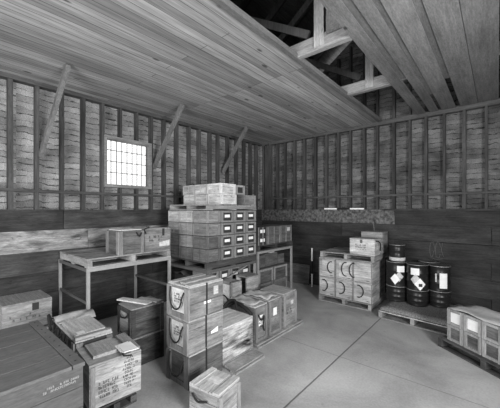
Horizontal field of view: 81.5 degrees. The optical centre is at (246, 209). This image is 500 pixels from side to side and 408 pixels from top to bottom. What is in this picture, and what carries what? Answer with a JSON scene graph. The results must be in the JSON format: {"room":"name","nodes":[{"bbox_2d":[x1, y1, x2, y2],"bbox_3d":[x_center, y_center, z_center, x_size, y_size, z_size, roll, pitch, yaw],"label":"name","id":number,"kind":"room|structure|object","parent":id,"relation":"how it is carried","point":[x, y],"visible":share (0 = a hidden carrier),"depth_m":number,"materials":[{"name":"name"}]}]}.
{"room":"warehouse storage room","nodes":[
{"label":"warehouse storage room","id":0,"kind":"room"},
{"bbox_2d":[0,71,262,319],"bbox_3d":[-2.684,-0.125,4.591,0.150,3.910,9.650,0,0,41],"label":"wall","id":1,"kind":"structure","parent":0,"point":[51,204],"depth_m":4.62,"materials":[{"name":"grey wood"}]},
{"bbox_2d":[39,63,70,157],"bbox_3d":[-2.604,-1.300,3.913,0.962,1.110,0.054,0,0,36],"label":"knee brace","id":2,"kind":"object","parent":1,"relation":"attached to","point":[66,68],"visible":0.86,"depth_m":3.87,"materials":[{"name":"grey wood"}]},
{"bbox_2d":[104,135,151,189],"bbox_3d":[-2.137,-0.766,5.218,0.165,0.968,0.985,0,0,41],"label":"window","id":3,"kind":"structure","parent":1,"relation":"in","point":[148,146],"depth_m":5.20,"materials":[{"name":"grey wood"}]},
{"bbox_2d":[153,104,184,168],"bbox_3d":[-1.441,-1.310,5.293,0.910,1.089,0.053,0,0,38],"label":"knee brace","id":4,"kind":"object","parent":1,"relation":"attached to","point":[181,106],"visible":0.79,"depth_m":5.25,"materials":[{"name":"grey wood"}]},
{"bbox_2d":[0,0,498,143],"bbox_3d":[0.041,-1.849,2.155,7.400,0.062,9.700,0,0,41],"label":"ceiling","id":5,"kind":"structure","parent":0,"point":[230,73],"depth_m":3.47,"materials":[{"name":"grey wood"}]},
{"bbox_2d":[222,127,247,172],"bbox_3d":[-0.277,-1.360,6.692,0.834,0.988,0.052,0,0,42],"label":"knee brace","id":6,"kind":"object","parent":5,"relation":"attached to","point":[245,129],"visible":0.86,"depth_m":6.66,"materials":[{"name":"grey wood"}]},
{"bbox_2d":[252,0,351,59],"bbox_3d":[0.967,-3.169,3.223,7.200,2.681,0.086,0,0,41],"label":"roof truss","id":7,"kind":"object","parent":5,"relation":"attached to","point":[335,35],"visible":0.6,"depth_m":3.32,"materials":[{"name":"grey wood"}]},
{"bbox_2d":[278,0,499,96],"bbox_3d":[1.971,-3.169,4.380,7.200,2.681,0.081,0,0,41],"label":"roof truss","id":8,"kind":"object","parent":5,"relation":"attached to","point":[371,83],"visible":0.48,"depth_m":4.59,"materials":[{"name":"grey wood"}]},
{"bbox_2d":[230,0,351,71],"bbox_3d":[0.008,-3.300,2.117,8.200,2.940,10.200,0,0,41],"label":"roof","id":9,"kind":"structure","parent":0,"point":[278,11],"depth_m":5.38,"materials":[{"name":"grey wood"}]},
{"bbox_2d":[83,281,499,407],"bbox_3d":[0.041,1.930,2.155,7.800,0.200,10.100,0,0,41],"label":"floor","id":10,"kind":"structure","parent":0,"point":[340,356],"depth_m":3.28,"materials":[{"name":"concrete"}]},
{"bbox_2d":[0,320,84,407],"bbox_3d":[-1.977,1.415,1.706,1.100,0.828,1.509,0,0,41],"label":"wooden crate","id":11,"kind":"object","parent":10,"relation":"on","point":[38,370],"visible":1,"depth_m":1.88,"materials":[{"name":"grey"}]},
{"bbox_2d":[83,392,136,407],"bbox_3d":[-1.668,1.783,3.055,1.321,0.098,0.384,0,0,41],"label":"wooden pallet","id":12,"kind":"object","parent":10,"relation":"on","point":[131,398],"visible":0.14,"depth_m":2.69,"materials":[{"name":"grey wood"}]},
{"bbox_2d":[47,309,112,351],"bbox_3d":[-1.861,1.464,3.209,0.897,0.537,0.450,0,0,44],"label":"wooden crate","id":13,"kind":"object","parent":12,"relation":"on","point":[76,329],"visible":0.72,"depth_m":3.09,"materials":[{"name":"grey wood"}]},
{"bbox_2d":[75,332,140,407],"bbox_3d":[-1.321,1.514,2.737,0.522,0.436,0.537,0,0,-43],"label":"wooden crate","id":14,"kind":"object","parent":12,"relation":"on","point":[112,368],"visible":0.98,"depth_m":2.65,"materials":[{"name":"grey wood"}]},
{"bbox_2d":[58,254,170,314],"bbox_3d":[-2.000,1.288,4.448,1.084,1.085,1.230,0,0,41],"label":"rack","id":15,"kind":"object","parent":10,"relation":"on","point":[60,262],"visible":0.62,"depth_m":4.28,"materials":[{"name":"metal"}]},
{"bbox_2d":[60,247,170,268],"bbox_3d":[-1.986,0.684,4.435,1.054,0.124,1.224,0,0,41],"label":"wooden pallet","id":16,"kind":"object","parent":15,"relation":"on","point":[84,257],"visible":0.67,"depth_m":4.11,"materials":[{"name":"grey wood"}]},
{"bbox_2d":[106,228,143,254],"bbox_3d":[-1.748,0.454,4.185,0.422,0.338,0.379,0,0,41],"label":"wooden crate","id":17,"kind":"object","parent":16,"relation":"on","point":[127,240],"visible":1,"depth_m":4.08,"materials":[{"name":"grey wood"}]},
{"bbox_2d":[134,227,170,251],"bbox_3d":[-1.470,0.437,4.505,0.383,0.369,0.472,0,0,41],"label":"wooden crate","id":18,"kind":"object","parent":16,"relation":"on","point":[155,238],"visible":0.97,"depth_m":4.40,"materials":[{"name":"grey wood"}]},
{"bbox_2d":[117,329,163,364],"bbox_3d":[-1.300,1.660,3.572,0.349,0.342,0.433,0,0,41],"label":"wooden crate","id":19,"kind":"object","parent":10,"relation":"on","point":[151,344],"visible":0.45,"depth_m":3.50,"materials":[{"name":"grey wood"}]},
{"bbox_2d":[117,296,163,338],"bbox_3d":[-1.309,1.315,3.561,0.348,0.343,0.461,0,0,43],"label":"wooden crate","id":20,"kind":"object","parent":19,"relation":"on","point":[136,320],"visible":0.94,"depth_m":3.45,"materials":[{"name":"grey wood"}]},
{"bbox_2d":[117,297,151,304],"bbox_3d":[-1.390,1.131,3.588,0.465,0.016,0.100,0,0,22],"label":"board","id":21,"kind":"object","parent":20,"relation":"on","point":[124,299],"visible":1,"depth_m":3.58,"materials":[{"name":"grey wood"}]},
{"bbox_2d":[166,341,222,390],"bbox_3d":[-0.582,1.657,3.221,0.380,0.350,0.521,0,0,40],"label":"wooden crate","id":22,"kind":"object","parent":10,"relation":"on","point":[182,369],"visible":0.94,"depth_m":3.08,"materials":[{"name":"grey wood"}]},
{"bbox_2d":[167,310,222,355],"bbox_3d":[-0.580,1.308,3.219,0.380,0.349,0.522,0,0,42],"label":"wooden crate","id":23,"kind":"object","parent":22,"relation":"on","point":[190,337],"visible":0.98,"depth_m":3.07,"materials":[{"name":"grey wood"}]},
{"bbox_2d":[167,273,222,321],"bbox_3d":[-0.572,0.951,3.221,0.380,0.365,0.535,0,0,40],"label":"wooden crate","id":24,"kind":"object","parent":23,"relation":"on","point":[189,298],"visible":1,"depth_m":3.09,"materials":[{"name":"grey wood"}]},
{"bbox_2d":[171,260,255,277],"bbox_3d":[-0.608,1.387,5.253,1.040,0.885,1.190,0,0,41],"label":"rack","id":25,"kind":"object","parent":10,"relation":"on","point":[246,263],"visible":0.28,"depth_m":4.91,"materials":[{"name":"metal"}]},
{"bbox_2d":[171,254,255,270],"bbox_3d":[-0.608,0.884,5.253,1.044,0.124,1.202,0,0,41],"label":"wooden pallet","id":26,"kind":"object","parent":25,"relation":"on","point":[232,261],"visible":0.42,"depth_m":4.83,"materials":[{"name":"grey wood"}]},
{"bbox_2d":[170,245,179,257],"bbox_3d":[-1.153,0.724,5.159,0.337,0.194,0.338,0,0,41],"label":"box","id":27,"kind":"object","parent":26,"relation":"on","point":[174,249],"visible":0.39,"depth_m":5.03,"materials":[{"name":"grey wood"}]},
{"bbox_2d":[170,233,180,245],"bbox_3d":[-1.153,0.521,5.159,0.338,0.194,0.338,0,0,41],"label":"box","id":28,"kind":"object","parent":27,"relation":"on","point":[174,238],"visible":0.38,"depth_m":5.03,"materials":[{"name":"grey wood"}]},
{"bbox_2d":[168,222,180,233],"bbox_3d":[-1.153,0.318,5.159,0.337,0.194,0.338,0,0,41],"label":"box","id":29,"kind":"object","parent":28,"relation":"on","point":[175,226],"visible":0.54,"depth_m":5.03,"materials":[{"name":"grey wood"}]},
{"bbox_2d":[168,210,187,221],"bbox_3d":[-1.153,0.115,5.159,0.338,0.194,0.338,0,0,41],"label":"box","id":30,"kind":"object","parent":29,"relation":"on","point":[173,216],"visible":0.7,"depth_m":5.05,"materials":[{"name":"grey wood"}]},
{"bbox_2d":[170,204,255,209],"bbox_3d":[-0.590,-0.037,5.244,1.024,0.094,1.184,0,0,41],"label":"wooden pallet","id":31,"kind":"object","parent":30,"relation":"on","point":[189,206],"visible":0.99,"depth_m":4.90,"materials":[{"name":"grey wood"}]},
{"bbox_2d":[195,194,207,203],"bbox_3d":[-0.661,-0.170,5.074,0.326,0.169,0.352,0,0,41],"label":"box","id":32,"kind":"object","parent":31,"relation":"on","point":[199,199],"visible":0.47,"depth_m":4.95,"materials":[{"name":"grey wood"}]},
{"bbox_2d":[194,184,206,194],"bbox_3d":[-0.675,-0.342,5.089,0.327,0.170,0.348,0,0,41],"label":"box","id":33,"kind":"object","parent":32,"relation":"on","point":[198,189],"visible":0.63,"depth_m":4.96,"materials":[{"name":"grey wood"}]},
{"bbox_2d":[208,194,235,204],"bbox_3d":[-0.408,-0.170,4.854,0.337,0.170,0.352,0,0,41],"label":"box","id":34,"kind":"object","parent":31,"relation":"on","point":[227,199],"visible":0.9,"depth_m":4.74,"materials":[{"name":"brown wood"}]},
{"bbox_2d":[207,183,235,193],"bbox_3d":[-0.423,-0.342,4.867,0.337,0.170,0.352,0,0,41],"label":"box","id":35,"kind":"object","parent":34,"relation":"on","point":[215,188],"visible":0.93,"depth_m":4.75,"materials":[{"name":"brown wood"}]},
{"bbox_2d":[238,195,255,204],"bbox_3d":[-0.068,-0.170,5.334,0.355,0.170,0.332,0,0,41],"label":"box","id":36,"kind":"object","parent":31,"relation":"on","point":[242,199],"visible":0.73,"depth_m":5.18,"materials":[{"name":"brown wood"}]},
{"bbox_2d":[180,246,192,259],"bbox_3d":[-0.892,0.724,4.932,0.338,0.194,0.338,0,0,41],"label":"box","id":37,"kind":"object","parent":26,"relation":"on","point":[185,252],"visible":0.57,"depth_m":4.81,"materials":[{"name":"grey wood"}]},
{"bbox_2d":[180,234,196,247],"bbox_3d":[-0.892,0.521,4.932,0.338,0.194,0.338,0,0,41],"label":"box","id":38,"kind":"object","parent":37,"relation":"on","point":[186,240],"visible":0.61,"depth_m":4.81,"materials":[{"name":"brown wood"}]},
{"bbox_2d":[180,222,192,234],"bbox_3d":[-0.892,0.318,4.932,0.338,0.194,0.337,0,0,41],"label":"box","id":39,"kind":"object","parent":38,"relation":"on","point":[185,227],"visible":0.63,"depth_m":4.81,"materials":[{"name":"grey wood"}]},
{"bbox_2d":[180,211,192,222],"bbox_3d":[-0.892,0.115,4.932,0.338,0.194,0.338,0,0,41],"label":"box","id":40,"kind":"object","parent":39,"relation":"on","point":[185,216],"visible":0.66,"depth_m":4.81,"materials":[{"name":"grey wood"}]},
{"bbox_2d":[193,248,220,262],"bbox_3d":[-0.642,0.724,4.679,0.350,0.194,0.289,0,0,41],"label":"box","id":41,"kind":"object","parent":26,"relation":"on","point":[202,255],"visible":0.9,"depth_m":4.57,"materials":[{"name":"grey wood"}]},
{"bbox_2d":[193,236,220,248],"bbox_3d":[-0.642,0.521,4.679,0.350,0.193,0.288,0,0,41],"label":"box","id":42,"kind":"object","parent":41,"relation":"on","point":[201,242],"visible":0.91,"depth_m":4.57,"materials":[{"name":"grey wood"}]},
{"bbox_2d":[193,223,220,235],"bbox_3d":[-0.642,0.318,4.679,0.350,0.193,0.289,0,0,41],"label":"box","id":43,"kind":"object","parent":42,"relation":"on","point":[199,229],"visible":0.98,"depth_m":4.59,"materials":[{"name":"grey wood"}]},
{"bbox_2d":[193,211,220,222],"bbox_3d":[-0.642,0.115,4.679,0.350,0.194,0.289,0,0,41],"label":"box","id":44,"kind":"object","parent":43,"relation":"on","point":[198,216],"visible":1,"depth_m":4.58,"materials":[{"name":"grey wood"}]},
{"bbox_2d":[220,246,233,259],"bbox_3d":[-0.443,0.724,4.908,0.352,0.194,0.298,0,0,41],"label":"box","id":45,"kind":"object","parent":26,"relation":"on","point":[226,252],"visible":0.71,"depth_m":4.80,"materials":[{"name":"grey wood"}]},
{"bbox_2d":[217,234,233,247],"bbox_3d":[-0.443,0.521,4.908,0.352,0.194,0.298,0,0,41],"label":"box","id":46,"kind":"object","parent":45,"relation":"on","point":[226,240],"visible":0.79,"depth_m":4.79,"materials":[{"name":"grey wood"}]},
{"bbox_2d":[221,222,233,234],"bbox_3d":[-0.443,0.318,4.908,0.352,0.194,0.298,0,0,41],"label":"box","id":47,"kind":"object","parent":46,"relation":"on","point":[227,228],"visible":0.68,"depth_m":4.80,"materials":[{"name":"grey wood"}]},
{"bbox_2d":[221,211,233,222],"bbox_3d":[-0.443,0.115,4.908,0.352,0.194,0.298,0,0,41],"label":"box","id":48,"kind":"object","parent":47,"relation":"on","point":[226,216],"visible":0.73,"depth_m":4.80,"materials":[{"name":"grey wood"}]},
{"bbox_2d":[233,245,245,257],"bbox_3d":[-0.241,0.724,5.141,0.352,0.194,0.298,0,0,41],"label":"box","id":49,"kind":"object","parent":26,"relation":"on","point":[239,250],"visible":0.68,"depth_m":5.03,"materials":[{"name":"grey wood"}]},
{"bbox_2d":[233,233,245,245],"bbox_3d":[-0.241,0.521,5.141,0.352,0.194,0.298,0,0,41],"label":"box","id":50,"kind":"object","parent":49,"relation":"on","point":[240,238],"visible":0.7,"depth_m":5.03,"materials":[{"name":"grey wood"}]},
{"bbox_2d":[232,222,245,233],"bbox_3d":[-0.241,0.318,5.141,0.352,0.194,0.298,0,0,41],"label":"box","id":51,"kind":"object","parent":50,"relation":"on","point":[239,227],"visible":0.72,"depth_m":5.03,"materials":[{"name":"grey wood"}]},
{"bbox_2d":[225,210,245,221],"bbox_3d":[-0.241,0.115,5.141,0.352,0.194,0.298,0,0,41],"label":"box","id":52,"kind":"object","parent":51,"relation":"on","point":[239,216],"visible":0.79,"depth_m":5.03,"materials":[{"name":"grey wood"}]},
{"bbox_2d":[244,243,255,255],"bbox_3d":[-0.046,0.724,5.366,0.352,0.194,0.278,0,0,41],"label":"box","id":53,"kind":"object","parent":26,"relation":"on","point":[250,248],"visible":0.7,"depth_m":5.25,"materials":[{"name":"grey wood"}]},
{"bbox_2d":[245,232,255,243],"bbox_3d":[-0.046,0.521,5.366,0.352,0.194,0.278,0,0,41],"label":"box","id":54,"kind":"object","parent":53,"relation":"on","point":[251,236],"visible":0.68,"depth_m":5.25,"materials":[{"name":"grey wood"}]},
{"bbox_2d":[243,221,255,232],"bbox_3d":[-0.046,0.318,5.366,0.352,0.194,0.278,0,0,41],"label":"box","id":55,"kind":"object","parent":54,"relation":"on","point":[250,225],"visible":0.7,"depth_m":5.27,"materials":[{"name":"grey wood"}]},
{"bbox_2d":[237,210,255,220],"bbox_3d":[-0.046,0.115,5.366,0.352,0.194,0.278,0,0,41],"label":"box","id":56,"kind":"object","parent":55,"relation":"on","point":[250,214],"visible":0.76,"depth_m":5.28,"materials":[{"name":"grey wood"}]},
{"bbox_2d":[189,367,240,407],"bbox_3d":[-0.291,1.688,2.619,0.348,0.286,0.352,0,0,33],"label":"wooden crate","id":57,"kind":"object","parent":10,"relation":"on","point":[214,388],"visible":1,"depth_m":2.57,"materials":[{"name":"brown wood"}]},
{"bbox_2d":[222,348,264,374],"bbox_3d":[-0.304,1.808,3.711,0.961,0.049,0.524,0,0,41],"label":"wooden pallet","id":58,"kind":"object","parent":10,"relation":"on","point":[243,361],"visible":0.31,"depth_m":3.43,"materials":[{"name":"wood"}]},
{"bbox_2d":[222,299,252,363],"bbox_3d":[-0.278,1.506,3.756,0.551,0.551,0.627,0,0,41],"label":"wooden crate","id":59,"kind":"object","parent":58,"relation":"on","point":[237,326],"visible":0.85,"depth_m":3.60,"materials":[{"name":"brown wood"}]},
{"bbox_2d":[251,245,291,289],"bbox_3d":[0.244,1.310,6.175,0.960,1.040,1.200,0,0,41],"label":"rack","id":60,"kind":"object","parent":10,"relation":"on","point":[290,247],"visible":0.37,"depth_m":5.86,"materials":[{"name":"metal"}]},
{"bbox_2d":[256,241,292,251],"bbox_3d":[0.244,0.734,6.175,0.982,0.114,1.204,0,0,41],"label":"wooden pallet","id":61,"kind":"object","parent":60,"relation":"on","point":[286,243],"visible":0.27,"depth_m":5.88,"materials":[{"name":"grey wood"}]},
{"bbox_2d":[256,235,267,245],"bbox_3d":[0.124,0.592,5.696,0.512,0.173,0.298,0,0,41],"label":"box","id":62,"kind":"object","parent":61,"relation":"on","point":[261,240],"visible":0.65,"depth_m":5.50,"materials":[{"name":"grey wood"}]},
{"bbox_2d":[255,226,267,236],"bbox_3d":[0.125,0.420,5.696,0.512,0.172,0.299,0,0,41],"label":"box","id":63,"kind":"object","parent":62,"relation":"on","point":[260,230],"visible":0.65,"depth_m":5.52,"materials":[{"name":"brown wood"}]},
{"bbox_2d":[268,234,279,243],"bbox_3d":[0.365,0.592,5.974,0.512,0.173,0.418,0,0,41],"label":"box","id":64,"kind":"object","parent":61,"relation":"on","point":[275,238],"visible":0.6,"depth_m":5.81,"materials":[{"name":"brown wood"}]},
{"bbox_2d":[256,225,279,234],"bbox_3d":[0.365,0.420,5.974,0.512,0.172,0.419,0,0,41],"label":"box","id":65,"kind":"object","parent":64,"relation":"on","point":[272,230],"visible":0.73,"depth_m":5.81,"materials":[{"name":"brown wood"}]},
{"bbox_2d":[280,233,291,241],"bbox_3d":[0.649,0.592,6.301,0.512,0.172,0.429,0,0,41],"label":"box","id":66,"kind":"object","parent":61,"relation":"on","point":[284,237],"visible":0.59,"depth_m":6.13,"materials":[{"name":"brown wood"}]},
{"bbox_2d":[266,224,291,233],"bbox_3d":[0.649,0.420,6.301,0.512,0.173,0.429,0,0,41],"label":"box","id":67,"kind":"object","parent":66,"relation":"on","point":[283,228],"visible":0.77,"depth_m":6.13,"materials":[{"name":"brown wood"}]},
{"bbox_2d":[253,318,302,348],"bbox_3d":[0.165,1.805,4.549,0.984,0.054,1.164,0,0,41],"label":"wooden pallet","id":68,"kind":"object","parent":10,"relation":"on","point":[291,326],"visible":0.23,"depth_m":4.17,"materials":[{"name":"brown wood"}]},
{"bbox_2d":[236,272,257,294],"bbox_3d":[0.012,1.438,4.907,0.240,0.680,0.300,0,0,41],"label":"open box","id":69,"kind":"object","parent":68,"relation":"on","point":[249,280],"visible":0.49,"depth_m":4.88,"materials":[{"name":"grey wood"}]},
{"bbox_2d":[231,302,267,343],"bbox_3d":[0.044,1.538,4.085,0.483,0.483,0.273,0,0,41],"label":"wooden crate","id":70,"kind":"object","parent":68,"relation":"on","point":[260,310],"visible":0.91,"depth_m":3.94,"materials":[{"name":"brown wood"}]},
{"bbox_2d":[229,294,263,304],"bbox_3d":[-0.007,1.278,4.130,0.440,0.034,0.260,0,0,45],"label":"canvas cover","id":71,"kind":"object","parent":70,"relation":"on","point":[246,300],"visible":0.94,"depth_m":4.09,"materials":[{"name":"grey fabric"}]},
{"bbox_2d":[245,295,281,335],"bbox_3d":[0.252,1.533,4.341,0.459,0.493,0.303,0,0,42],"label":"wooden crate","id":72,"kind":"object","parent":68,"relation":"on","point":[274,303],"visible":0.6,"depth_m":4.20,"materials":[{"name":"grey wood"}]},
{"bbox_2d":[243,290,278,299],"bbox_3d":[0.209,1.263,4.379,0.460,0.042,0.300,0,0,37],"label":"canvas cover","id":73,"kind":"object","parent":72,"relation":"on","point":[266,294],"visible":1,"depth_m":4.36,"materials":[{"name":"grey fabric"}]},
{"bbox_2d":[260,284,296,327],"bbox_3d":[0.514,1.526,4.644,0.460,0.508,0.362,0,0,40],"label":"wooden crate","id":74,"kind":"object","parent":68,"relation":"on","point":[288,295],"visible":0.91,"depth_m":4.52,"materials":[{"name":"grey wood"}]},
{"bbox_3d":[-0.266,1.606,4.457,0.306,0.346,0.246,0,0,41],"label":"wooden crate","id":75,"kind":"object","parent":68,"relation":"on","visible":0},
{"bbox_2d":[223,278,241,302],"bbox_3d":[-0.266,1.261,4.457,0.306,0.346,0.246,0,0,41],"label":"wooden crate","id":76,"kind":"object","parent":75,"relation":"on","point":[231,287],"visible":0.5,"depth_m":4.38,"materials":[{"name":"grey wood"}]},
{"bbox_2d":[283,262,309,284],"bbox_3d":[1.156,1.592,7.349,0.980,0.470,0.070,0,0,41],"label":"plywood board","id":77,"kind":"object","parent":10,"relation":"on","point":[300,272],"visible":0.5,"depth_m":7.20,"materials":[{"name":"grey wood"}]},
{"bbox_2d":[319,293,386,310],"bbox_3d":[2.167,1.770,5.904,1.034,0.123,0.973,0,0,41],"label":"wooden pallet","id":78,"kind":"object","parent":10,"relation":"on","point":[344,302],"visible":0.41,"depth_m":5.54,"materials":[{"name":"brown wood"}]},
{"bbox_2d":[319,275,335,296],"bbox_3d":[1.729,1.524,5.922,0.343,0.371,0.442,0,0,41],"label":"wooden crate","id":79,"kind":"object","parent":78,"relation":"on","point":[327,285],"visible":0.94,"depth_m":5.77,"materials":[{"name":"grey wood"}]},
{"bbox_2d":[319,255,342,277],"bbox_3d":[1.729,1.152,5.922,0.343,0.370,0.441,0,0,41],"label":"wooden crate","id":80,"kind":"object","parent":79,"relation":"on","point":[326,265],"visible":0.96,"depth_m":5.78,"materials":[{"name":"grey wood"}]},
{"bbox_2d":[320,247,387,262],"bbox_3d":[2.192,0.902,5.902,1.044,0.124,0.953,0,0,39],"label":"wooden pallet","id":81,"kind":"object","parent":80,"relation":"on","point":[339,251],"visible":0.77,"depth_m":5.71,"materials":[{"name":"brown wood"}]},
{"bbox_2d":[350,237,380,255],"bbox_3d":[2.258,0.689,5.458,0.508,0.300,0.346,0,0,41],"label":"wooden crate","id":82,"kind":"object","parent":81,"relation":"on","point":[367,246],"visible":1,"depth_m":5.34,"materials":[{"name":"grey wood"}]},
{"bbox_2d":[361,223,387,252],"bbox_3d":[2.566,0.559,5.816,0.406,0.560,0.343,0,0,41],"label":"wooden crate","id":83,"kind":"object","parent":81,"relation":"on","point":[383,235],"visible":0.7,"depth_m":5.69,"materials":[{"name":"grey wood"}]},
{"bbox_2d":[335,278,352,300],"bbox_3d":[1.992,1.524,5.694,0.343,0.371,0.442,0,0,41],"label":"wooden crate","id":84,"kind":"object","parent":78,"relation":"on","point":[344,288],"visible":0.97,"depth_m":5.54,"materials":[{"name":"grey wood"}]},
{"bbox_2d":[335,257,360,280],"bbox_3d":[2.004,1.152,5.684,0.376,0.370,0.442,0,0,41],"label":"wooden crate","id":85,"kind":"object","parent":84,"relation":"on","point":[343,268],"visible":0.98,"depth_m":5.54,"materials":[{"name":"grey wood"}]},
{"bbox_2d":[353,280,378,304],"bbox_3d":[2.255,1.524,5.466,0.343,0.370,0.442,0,0,41],"label":"wooden crate","id":86,"kind":"object","parent":78,"relation":"on","point":[363,292],"visible":0.95,"depth_m":5.32,"materials":[{"name":"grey wood"}]},
{"bbox_2d":[353,258,378,283],"bbox_3d":[2.262,1.152,5.474,0.343,0.371,0.418,0,0,41],"label":"wooden crate","id":87,"kind":"object","parent":86,"relation":"on","point":[365,272],"visible":0.86,"depth_m":5.33,"materials":[{"name":"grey wood"}]},
{"bbox_2d":[378,309,446,334],"bbox_3d":[3.007,1.767,4.942,1.160,0.128,1.034,0,0,-44],"label":"wooden pallet","id":88,"kind":"object","parent":10,"relation":"on","point":[382,313],"visible":0.14,"depth_m":4.56,"materials":[{"name":"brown wood"}]},
{"bbox_2d":[380,301,456,325],"bbox_3d":[3.008,1.671,4.943,1.110,0.058,0.990,0,0,-44],"label":"mat","id":89,"kind":"object","parent":88,"relation":"on","point":[429,313],"visible":0.49,"depth_m":4.71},
{"bbox_2d":[386,284,406,301],"bbox_3d":[2.748,1.508,5.314,0.347,0.268,0.347,0,0,41],"label":"drum","id":90,"kind":"object","parent":89,"relation":"on","point":[393,293],"visible":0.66,"depth_m":5.17,"materials":[{"name":"black paint"}]},
{"bbox_2d":[386,259,406,286],"bbox_3d":[2.748,1.157,5.313,0.347,0.434,0.348,0,0,41],"label":"drum","id":91,"kind":"object","parent":90,"relation":"on","point":[396,274],"visible":0.89,"depth_m":5.18,"materials":[{"name":"black paint"}]},
{"bbox_2d":[389,243,404,261],"bbox_3d":[2.761,0.787,5.315,0.267,0.304,0.267,0,0,41],"label":"drum","id":92,"kind":"object","parent":91,"relation":"on","point":[397,251],"visible":1,"depth_m":5.21,"materials":[{"name":"black paint"}]},
{"bbox_2d":[406,287,428,306],"bbox_3d":[2.975,1.508,5.051,0.347,0.268,0.347,0,0,41],"label":"drum","id":93,"kind":"object","parent":89,"relation":"on","point":[415,298],"visible":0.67,"depth_m":4.91,"materials":[{"name":"black paint"}]},
{"bbox_2d":[406,262,428,290],"bbox_3d":[2.975,1.157,5.050,0.347,0.434,0.348,0,0,41],"label":"drum","id":94,"kind":"object","parent":93,"relation":"on","point":[417,278],"visible":1,"depth_m":4.92,"materials":[{"name":"black paint"}]},
{"bbox_2d":[429,289,450,307],"bbox_3d":[3.304,1.508,4.966,0.329,0.268,0.329,0,0,41],"label":"drum","id":95,"kind":"object","parent":89,"relation":"on","point":[436,299],"visible":0.68,"depth_m":4.84,"materials":[{"name":"black paint"}]},
{"bbox_2d":[429,263,450,291],"bbox_3d":[3.304,1.162,4.966,0.329,0.424,0.329,0,0,41],"label":"drum","id":96,"kind":"object","parent":95,"relation":"on","point":[439,274],"visible":0.93,"depth_m":4.84,"materials":[{"name":"black paint"}]},
{"bbox_2d":[438,336,499,378],"bbox_3d":[3.107,1.767,3.398,0.840,0.128,1.204,0,0,-12],"label":"wooden pallet","id":97,"kind":"object","parent":10,"relation":"on","point":[485,364],"visible":0.39,"depth_m":3.48,"materials":[{"name":"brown wood"}]},
{"bbox_2d":[447,324,463,345],"bbox_3d":[2.877,1.602,3.757,0.439,0.204,0.227,0,0,-12],"label":"box","id":98,"kind":"object","parent":97,"relation":"on","point":[454,334],"visible":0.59,"depth_m":3.71,"materials":[{"name":"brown wood"}]},
{"bbox_2d":[447,308,467,329],"bbox_3d":[2.877,1.397,3.757,0.439,0.205,0.228,0,0,-12],"label":"box","id":99,"kind":"object","parent":98,"relation":"on","point":[454,317],"visible":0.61,"depth_m":3.71,"materials":[{"name":"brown wood"}]},
{"bbox_2d":[447,304,499,325],"bbox_3d":[2.979,1.269,3.320,0.440,0.045,1.120,0,0,-12],"label":"canvas cover","id":100,"kind":"object","parent":99,"relation":"on","point":[482,313],"visible":1,"depth_m":3.58,"materials":[{"name":"grey fabric"}]},
{"bbox_2d":[463,331,481,354],"bbox_3d":[2.925,1.602,3.534,0.438,0.205,0.228,0,0,-12],"label":"box","id":101,"kind":"object","parent":97,"relation":"on","point":[472,342],"visible":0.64,"depth_m":3.49,"materials":[{"name":"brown wood"}]},
{"bbox_2d":[463,314,481,337],"bbox_3d":[2.925,1.397,3.534,0.438,0.203,0.227,0,0,-12],"label":"box","id":102,"kind":"object","parent":101,"relation":"on","point":[471,324],"visible":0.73,"depth_m":3.49,"materials":[{"name":"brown wood"}]},
{"bbox_2d":[482,339,499,364],"bbox_3d":[2.973,1.602,3.311,0.439,0.204,0.228,0,0,-12],"label":"box","id":103,"kind":"object","parent":97,"relation":"on","point":[491,351],"visible":0.9,"depth_m":3.28,"materials":[{"name":"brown wood"}]},
{"bbox_2d":[482,321,499,345],"bbox_3d":[2.973,1.397,3.311,0.437,0.204,0.227,0,0,-12],"label":"box","id":104,"kind":"object","parent":103,"relation":"on","point":[490,332],"visible":0.9,"depth_m":3.28,"materials":[{"name":"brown wood"}]},
{"bbox_3d":[-2.879,1.661,3.734,0.526,0.335,0.503,0,0,41],"label":"wooden crate","id":105,"kind":"object","parent":10,"relation":"on","visible":0},
{"bbox_2d":[0,290,51,329],"bbox_3d":[-2.879,1.299,3.734,0.526,0.340,0.503,0,0,41],"label":"wooden crate","id":106,"kind":"object","parent":105,"relation":"on","point":[20,308],"visible":0.97,"depth_m":3.59,"materials":[{"name":"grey wood"}]},
{"bbox_3d":[0.250,1.770,6.183,0.801,0.124,1.024,0,0,41],"label":"wooden pallet","id":107,"kind":"object","parent":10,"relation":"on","visible":0},
{"bbox_2d":[259,280,272,289],"bbox_3d":[0.173,1.573,5.906,0.580,0.272,0.473,0,0,41],"label":"wooden crate","id":108,"kind":"object","parent":107,"relation":"on","point":[268,283],"visible":0.23,"depth_m":5.72,"materials":[{"name":"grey wood"}]},
{"bbox_2d":[250,266,272,283],"bbox_3d":[0.173,1.298,5.906,0.580,0.273,0.473,0,0,41],"label":"wooden crate","id":109,"kind":"object","parent":108,"relation":"on","point":[265,273],"visible":0.47,"depth_m":5.72,"materials":[{"name":"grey wood"}]},
{"bbox_2d":[260,251,276,266],"bbox_3d":[0.359,1.022,6.154,0.426,0.270,0.422,0,0,41],"label":"carton","id":110,"kind":"object","parent":109,"relation":"on","point":[270,257],"visible":0.45,"depth_m":5.99,"materials":[{"name":"grey cardboard"}]},
{"bbox_2d":[273,276,286,286],"bbox_3d":[0.507,1.573,6.291,0.580,0.273,0.493,0,0,41],"label":"wooden crate","id":111,"kind":"object","parent":107,"relation":"on","point":[282,281],"visible":0.3,"depth_m":6.14,"materials":[{"name":"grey wood"}]},
{"bbox_2d":[270,263,286,279],"bbox_3d":[0.507,1.298,6.291,0.580,0.273,0.493,0,0,41],"label":"wooden crate","id":112,"kind":"object","parent":111,"relation":"on","point":[280,269],"visible":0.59,"depth_m":6.09,"materials":[{"name":"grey wood"}]},
{"bbox_2d":[262,0,499,311],"bbox_3d":[3.184,-1.370,5.780,7.400,6.400,0.165,0,0,41],"label":"wall","id":113,"kind":"structure","parent":0,"point":[427,178],"depth_m":5.84,"materials":[{"name":"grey wood"}]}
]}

